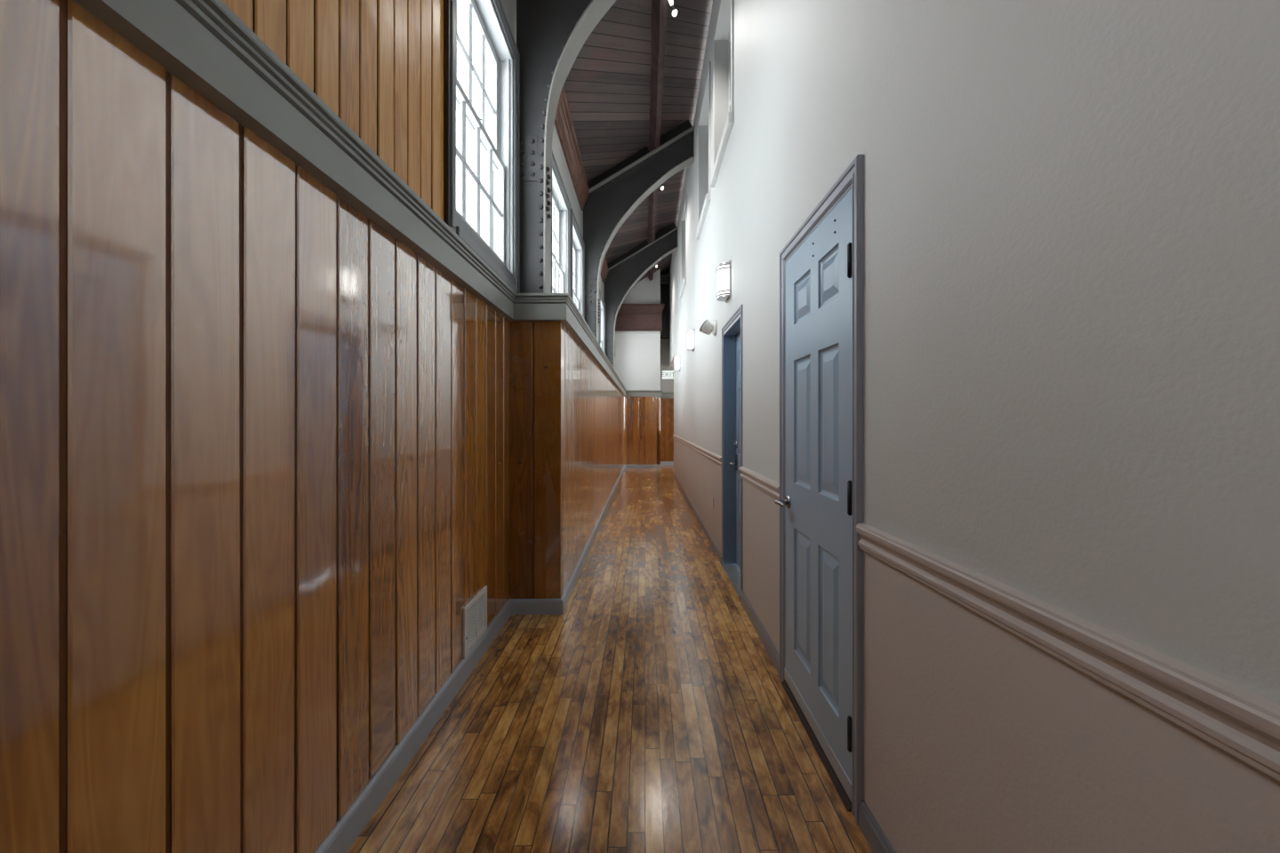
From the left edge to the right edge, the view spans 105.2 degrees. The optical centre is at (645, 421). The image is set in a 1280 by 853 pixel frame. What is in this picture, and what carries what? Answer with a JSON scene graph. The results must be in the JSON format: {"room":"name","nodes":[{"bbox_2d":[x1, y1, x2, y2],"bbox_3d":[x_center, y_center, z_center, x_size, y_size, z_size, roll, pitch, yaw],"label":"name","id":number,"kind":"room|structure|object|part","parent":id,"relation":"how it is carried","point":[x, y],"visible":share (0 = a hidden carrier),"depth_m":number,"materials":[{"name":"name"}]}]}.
{"room":"hallway","nodes":[
{"label":"hallway","id":0,"kind":"room"},
{"bbox_2d":[0,0,604,852],"bbox_3d":[-1.018,-1.070,5.250,0.264,4.720,16.900,0,0,0],"label":"wall","id":1,"kind":"structure","parent":0,"point":[254,460],"depth_m":1.06,"materials":[{"name":"brown wood"}]},
{"bbox_2d":[463,585,487,658],"bbox_3d":[-0.902,1.059,2.605,0.015,0.252,0.340,0,0,0],"label":"air vent","id":2,"kind":"object","parent":1,"relation":"in","point":[475,613],"visible":1,"depth_m":2.58,"materials":[{"name":"white metal"}]},
{"bbox_2d":[443,0,519,293],"bbox_3d":[-1.004,-1.680,2.748,0.293,1.660,1.184,0,0,0],"label":"window","id":3,"kind":"structure","parent":1,"relation":"in","point":[492,123],"depth_m":2.98,"materials":[{"name":"grey paint"}]},
{"bbox_3d":[-0.991,-2.026,2.760,0.034,0.743,0.986,0,0,0],"label":"sash","id":4,"kind":"part","parent":3,"relation":"part of","materials":[{"name":"white paint"}]},
{"bbox_3d":[-0.946,-1.337,2.760,0.036,0.717,0.986,0,0,0],"label":"sash","id":5,"kind":"part","parent":3,"relation":"part of","materials":[{"name":"white paint"}]},
{"bbox_3d":[-1.004,-0.911,2.760,0.293,0.121,1.018,0,0,0],"label":"sill","id":6,"kind":"part","parent":3,"relation":"part of","materials":[{"name":"grey paint"}]},
{"bbox_2d":[551,150,570,295],"bbox_3d":[-1.004,-1.680,5.068,0.293,1.660,1.184,0,0,0],"label":"window","id":7,"kind":"structure","parent":1,"relation":"in","point":[560,202],"depth_m":5.52,"materials":[{"name":"white glass"}]},
{"bbox_3d":[-0.991,-2.026,5.080,0.034,0.743,0.986,0,0,0],"label":"sash","id":8,"kind":"part","parent":7,"relation":"part of","materials":[{"name":"white glass"}]},
{"bbox_3d":[-0.946,-1.337,5.080,0.036,0.717,0.986,0,0,0],"label":"sash","id":9,"kind":"part","parent":7,"relation":"part of","materials":[{"name":"white glass"}]},
{"bbox_2d":[554,86,589,210],"bbox_3d":[-0.849,-3.105,5.200,0.122,0.270,3.380,0,0,0],"label":"trim","id":10,"kind":"structure","parent":1,"relation":"attached to","point":[564,124],"depth_m":5.52,"materials":[{"name":"brown wood"}]},
{"bbox_2d":[570,208,584,319],"bbox_3d":[-1.004,-1.680,6.348,0.293,1.660,1.184,0,0,0],"label":"window","id":11,"kind":"structure","parent":1,"relation":"in","point":[577,243],"depth_m":6.82,"materials":[{"name":"white glass"}]},
{"bbox_3d":[-0.991,-2.026,6.360,0.034,0.743,0.986,0,0,0],"label":"sash","id":12,"kind":"part","parent":11,"relation":"part of","materials":[{"name":"white glass"}]},
{"bbox_3d":[-0.946,-1.337,6.360,0.036,0.717,0.986,0,0,0],"label":"sash","id":13,"kind":"part","parent":11,"relation":"part of","materials":[{"name":"white paint"}]},
{"bbox_2d":[599,288,599,344],"bbox_3d":[-1.004,-1.680,8.668,0.293,1.660,1.184,0,0,0],"label":"window","id":14,"kind":"structure","parent":1,"relation":"in","point":[599,288],"depth_m":9.24,"materials":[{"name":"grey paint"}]},
{"bbox_2d":[600,290,605,353],"bbox_3d":[-1.004,-1.680,9.948,0.293,1.660,1.184,0,0,0],"label":"window","id":15,"kind":"structure","parent":1,"relation":"in","point":[602,301],"depth_m":10.46,"materials":[{"name":"glass"}]},
{"bbox_2d":[600,256,608,282],"bbox_3d":[-0.849,-3.105,8.800,0.122,0.270,3.380,0,0,0],"label":"trim","id":16,"kind":"structure","parent":1,"relation":"attached to","point":[604,270],"depth_m":10.02,"materials":[{"name":"brown wood"}]},
{"bbox_2d":[509,320,563,599],"bbox_3d":[-0.762,0.280,3.324,0.395,2.020,0.101,0,0,0],"label":"wall","id":17,"kind":"structure","parent":0,"point":[534,347],"depth_m":3.27,"materials":[{"name":"brown wood"}]},
{"bbox_2d":[545,321,624,599],"bbox_3d":[-0.614,0.280,8.338,0.103,2.020,10.125,0,0,0],"label":"wall","id":18,"kind":"structure","parent":0,"point":[593,408],"depth_m":4.23,"materials":[{"name":"brown wood"}]},
{"bbox_2d":[73,0,673,398],"bbox_3d":[-0.422,-0.759,6.180,4.271,0.182,18.336,0,0,16],"label":"trim","id":19,"kind":"structure","parent":18,"relation":"attached to","point":[203,44],"depth_m":1.23,"materials":[{"name":"grey paint"}]},
{"bbox_2d":[315,461,673,852],"bbox_3d":[-0.434,1.240,6.183,4.244,0.100,18.324,0,0,16],"label":"baseboard","id":20,"kind":"structure","parent":18,"relation":"attached to","point":[344,835],"depth_m":2.06,"materials":[{"name":"grey paint"}]},
{"bbox_3d":[-0.733,-0.824,8.312,0.395,0.028,10.135,0,0,0],"label":"trim","id":21,"kind":"structure","parent":18,"relation":"attached to","visible":0},
{"bbox_2d":[516,0,616,293],"bbox_3d":[-0.105,-2.564,3.400,1.594,3.448,0.200,0,0,0],"label":"steel arch","id":22,"kind":"object","parent":21,"relation":"on","point":[551,35],"visible":0.98,"depth_m":3.39,"materials":[{"name":"grey paint"}]},
{"bbox_3d":[-0.820,-1.823,3.389,0.150,0.315,0.010,0,0,0],"label":"gusset plate","id":23,"kind":"part","parent":22,"relation":"part of","materials":[{"name":"grey metal"}]},
{"bbox_2d":[583,120,694,343],"bbox_3d":[-0.105,-2.564,7.000,1.594,3.448,0.200,0,0,0],"label":"steel arch","id":24,"kind":"object","parent":21,"relation":"on","point":[614,194],"visible":0.95,"depth_m":6.99,"materials":[{"name":"grey paint"}]},
{"bbox_3d":[-0.820,-1.823,6.989,0.150,0.315,0.010,0,0,0],"label":"gusset plate","id":25,"kind":"part","parent":24,"relation":"part of","materials":[{"name":"grey metal"}]},
{"bbox_2d":[604,223,677,368],"bbox_3d":[-0.105,-2.564,10.600,1.594,3.448,0.200,0,0,0],"label":"steel arch","id":26,"kind":"object","parent":21,"relation":"on","point":[625,271],"visible":0.87,"depth_m":10.59,"materials":[{"name":"grey paint"}]},
{"bbox_3d":[-0.820,-1.823,10.589,0.150,0.315,0.010,0,0,0],"label":"gusset plate","id":27,"kind":"part","parent":26,"relation":"part of","materials":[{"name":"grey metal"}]},
{"bbox_2d":[346,464,873,852],"bbox_3d":[1.500,1.350,5.650,5.400,0.120,17.900,0,0,0],"label":"floor","id":28,"kind":"structure","parent":0,"point":[652,715],"depth_m":2.03,"materials":[{"name":"brown wood"}]},
{"bbox_2d":[614,269,660,464],"bbox_3d":[-0.345,-1.444,13.449,1.510,5.468,0.103,0,0,0],"label":"wall","id":29,"kind":"structure","parent":0,"point":[637,354],"depth_m":13.40,"materials":[{"name":"white paint"}]},
{"bbox_2d":[615,304,664,335],"bbox_3d":[-0.185,-2.830,13.840,1.430,0.720,1.120,0,0,0],"label":"trim","id":30,"kind":"structure","parent":29,"relation":"attached to","point":[630,317],"depth_m":13.36,"materials":[{"name":"brown wood"}]},
{"bbox_2d":[563,0,712,282],"bbox_3d":[1.450,-4.866,5.650,5.500,3.442,17.900,0,0,0],"label":"ceiling","id":31,"kind":"structure","parent":0,"point":[607,86],"depth_m":5.69,"materials":[{"name":"brown wood"}]},
{"bbox_2d":[648,0,667,280],"bbox_3d":[0.132,-3.925,5.098,0.146,0.172,16.595,0,0,0],"label":"beam","id":32,"kind":"structure","parent":31,"relation":"attached to","point":[659,7],"depth_m":5.62,"materials":[{"name":"brown wood"}]},
{"bbox_2d":[668,0,677,16],"bbox_3d":[0.262,-3.946,4.590,0.093,0.292,0.077,0,0,0],"label":"spotlight","id":33,"kind":"object","parent":31,"relation":"attached to","point":[675,12],"visible":1,"depth_m":4.58,"materials":[{"name":"grey metal"}]},
{"bbox_2d":[656,397,660,464],"bbox_3d":[0.361,0.280,13.900,0.102,2.020,1.000,0,0,0],"label":"wall","id":34,"kind":"structure","parent":0,"point":[658,433],"depth_m":13.40,"materials":[{"name":"brown wood"}]},
{"bbox_2d":[660,273,673,461],"bbox_3d":[2.205,-2.510,14.449,3.790,7.600,0.103,0,0,0],"label":"wall","id":35,"kind":"structure","parent":0,"point":[667,404],"depth_m":14.40,"materials":[{"name":"brown wood"}]},
{"bbox_2d":[669,0,863,653],"bbox_3d":[0.805,-1.520,7.979,0.220,5.621,12.843,0,0,0],"label":"wall","id":36,"kind":"structure","parent":0,"point":[798,125],"depth_m":3.07,"materials":[{"name":"white paint"}]},
{"bbox_2d":[660,284,669,338],"bbox_3d":[0.555,-3.210,14.100,0.270,1.600,0.240,0,0,0],"label":"steel post","id":37,"kind":"object","parent":36,"relation":"attached to","point":[664,288],"visible":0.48,"depth_m":14.00,"materials":[{"name":"black metal"}]},
{"bbox_3d":[0.555,-2.429,14.100,0.270,0.038,0.240,0,0,0],"label":"plate","id":38,"kind":"part","parent":37,"relation":"part of","materials":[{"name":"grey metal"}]},
{"bbox_2d":[660,274,670,284],"bbox_3d":[0.465,-3.956,13.650,0.450,0.212,0.200,0,0,0],"label":"steel beam","id":39,"kind":"structure","parent":36,"relation":"attached to","point":[665,279],"depth_m":13.64,"materials":[{"name":"black metal"}]},
{"bbox_2d":[661,369,673,379],"bbox_3d":[0.554,-1.130,11.798,0.337,0.220,0.054,0,0,0],"label":"exit sign","id":40,"kind":"object","parent":36,"relation":"attached to","point":[665,374],"visible":0.98,"depth_m":11.78,"materials":[{"name":"white plastic"}]},
{"bbox_2d":[674,356,679,371],"bbox_3d":[0.642,-1.155,9.780,0.105,0.300,0.200,0,0,0],"label":"wall sconce","id":41,"kind":"object","parent":36,"relation":"attached to","point":[677,358],"visible":0.97,"depth_m":9.70,"materials":[{"name":"white glass"}]},
{"bbox_2d":[675,357,679,368],"bbox_3d":[0.646,-1.155,9.780,0.098,0.254,0.180,0,0,0],"label":"diffuser","id":42,"kind":"object","parent":41,"relation":"attached to","point":[677,359],"depth_m":9.70,"materials":[{"name":"white plastic"}]},
{"bbox_2d":[680,193,686,297],"bbox_3d":[0.763,-3.090,8.760,0.224,1.490,1.050,0,0,0],"label":"window","id":43,"kind":"structure","parent":36,"relation":"in","point":[683,285],"depth_m":8.61,"materials":[{"name":"white paint"}]},
{"bbox_3d":[0.673,-2.388,8.760,0.044,0.085,1.050,0,0,0],"label":"sill","id":44,"kind":"part","parent":43,"relation":"part of","materials":[{"name":"white paint"}]},
{"bbox_2d":[686,328,694,351],"bbox_3d":[0.642,-1.155,6.990,0.105,0.300,0.200,0,0,0],"label":"wall sconce","id":45,"kind":"object","parent":36,"relation":"attached to","point":[690,333],"visible":1,"depth_m":6.92,"materials":[{"name":"white glass"}]},
{"bbox_2d":[687,331,693,349],"bbox_3d":[0.646,-1.155,6.990,0.098,0.254,0.180,0,0,0],"label":"diffuser","id":46,"kind":"object","parent":45,"relation":"attached to","point":[690,334],"depth_m":6.92,"materials":[{"name":"white plastic"}]},
{"bbox_2d":[672,471,721,565],"bbox_3d":[0.689,1.248,8.140,0.020,0.085,7.518,0,0,0],"label":"baseboard","id":47,"kind":"structure","parent":36,"relation":"attached to","point":[718,554],"depth_m":5.79,"materials":[{"name":"wood"}]},
{"bbox_2d":[672,434,721,466],"bbox_3d":[0.684,0.365,8.140,0.030,0.085,7.518,0,0,0],"label":"trim","id":48,"kind":"structure","parent":36,"relation":"attached to","point":[716,459],"depth_m":5.76,"materials":[{"name":"paint"}]},
{"bbox_2d":[696,62,710,239],"bbox_3d":[0.763,-3.090,5.760,0.224,1.490,1.110,0,0,0],"label":"window","id":49,"kind":"structure","parent":36,"relation":"in","point":[700,220],"depth_m":5.55,"materials":[{"name":"white paint"}]},
{"bbox_3d":[0.673,-2.388,5.760,0.044,0.085,1.110,0,0,0],"label":"sill","id":50,"kind":"part","parent":49,"relation":"part of","materials":[{"name":"white paint"}]},
{"bbox_2d":[699,320,717,335],"bbox_3d":[0.615,-0.925,4.838,0.160,0.160,0.186,0,0,0],"label":"lamp","id":51,"kind":"object","parent":36,"relation":"attached to","point":[707,328],"visible":1,"depth_m":4.81,"materials":[{"name":"white plastic"}]},
{"bbox_3d":[0.683,-0.920,4.820,0.024,0.150,0.150,0,0,0],"label":"wall plate","id":52,"kind":"part","parent":51,"relation":"part of","materials":[{"name":"white ceramic"}]},
{"bbox_2d":[710,0,733,187],"bbox_3d":[0.763,-3.090,4.375,0.224,1.490,1.080,0,0,0],"label":"window","id":53,"kind":"structure","parent":36,"relation":"in","point":[716,162],"depth_m":4.49,"materials":[{"name":"white paint"}]},
{"bbox_3d":[0.673,-2.388,4.375,0.044,0.085,1.080,0,0,0],"label":"sill","id":54,"kind":"part","parent":53,"relation":"part of","materials":[{"name":"white paint"}]},
{"bbox_3d":[0.840,-3.105,4.375,0.030,1.348,0.948,0,0,0],"label":"sash","id":55,"kind":"part","parent":53,"relation":"part of","materials":[{"name":"white paint"}]},
{"bbox_2d":[716,260,730,303],"bbox_3d":[0.642,-1.155,4.060,0.105,0.300,0.200,0,0,0],"label":"wall sconce","id":56,"kind":"object","parent":36,"relation":"attached to","point":[723,269],"visible":1,"depth_m":3.99,"materials":[{"name":"white glass"}]},
{"bbox_2d":[717,264,729,295],"bbox_3d":[0.646,-1.155,4.060,0.098,0.254,0.180,0,0,0],"label":"diffuser","id":57,"kind":"object","parent":56,"relation":"attached to","point":[723,270],"depth_m":3.98,"materials":[{"name":"white glass"}]},
{"bbox_3d":[0.689,-1.155,4.060,0.012,0.300,0.200,0,0,0],"label":"plate","id":58,"kind":"part","parent":56,"relation":"part of","materials":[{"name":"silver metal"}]},
{"bbox_2d":[721,304,742,599],"bbox_3d":[0.788,0.228,3.937,0.213,2.125,0.886,0,0,0],"label":"door","id":59,"kind":"structure","parent":36,"relation":"in","point":[732,340],"depth_m":4.32,"materials":[{"name":"blue paint"}]},
{"bbox_2d":[738,466,779,499],"bbox_3d":[0.684,0.365,2.979,0.030,0.085,1.028,0,0,0],"label":"trim","id":60,"kind":"structure","parent":36,"relation":"attached to","point":[765,484],"depth_m":2.85,"materials":[{"name":"paint"}]},
{"bbox_2d":[740,590,779,675],"bbox_3d":[0.689,1.248,2.979,0.020,0.085,1.028,0,0,0],"label":"baseboard","id":61,"kind":"structure","parent":36,"relation":"attached to","point":[766,641],"depth_m":2.86,"materials":[{"name":"wood"}]},
{"bbox_2d":[774,154,863,826],"bbox_3d":[0.754,0.220,2.010,0.282,2.140,0.906,0,0,0],"label":"door","id":62,"kind":"structure","parent":36,"relation":"in","point":[820,502],"depth_m":1.84,"materials":[{"name":"blue paint"}]},
{"bbox_3d":[0.649,0.385,2.300,0.073,0.066,0.136,0,0,0],"label":"handle","id":63,"kind":"part","parent":62,"relation":"part of","materials":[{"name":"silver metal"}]},
{"bbox_2d":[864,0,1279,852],"bbox_3d":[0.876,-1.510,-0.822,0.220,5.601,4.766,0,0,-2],"label":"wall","id":64,"kind":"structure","parent":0,"point":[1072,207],"depth_m":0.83,"materials":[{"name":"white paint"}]},
{"bbox_2d":[858,800,895,852],"bbox_3d":[0.760,1.248,-0.822,0.020,0.085,4.759,0,0,-2],"label":"baseboard","id":65,"kind":"structure","parent":64,"relation":"attached to","point":[871,830],"depth_m":1.47,"materials":[{"name":"wood"}]},
{"bbox_2d":[855,522,1279,782],"bbox_3d":[0.755,0.365,-0.822,0.030,0.085,4.759,0,0,-2],"label":"trim","id":66,"kind":"structure","parent":64,"relation":"attached to","point":[1244,724],"depth_m":0.73,"materials":[{"name":"paint"}]}
]}

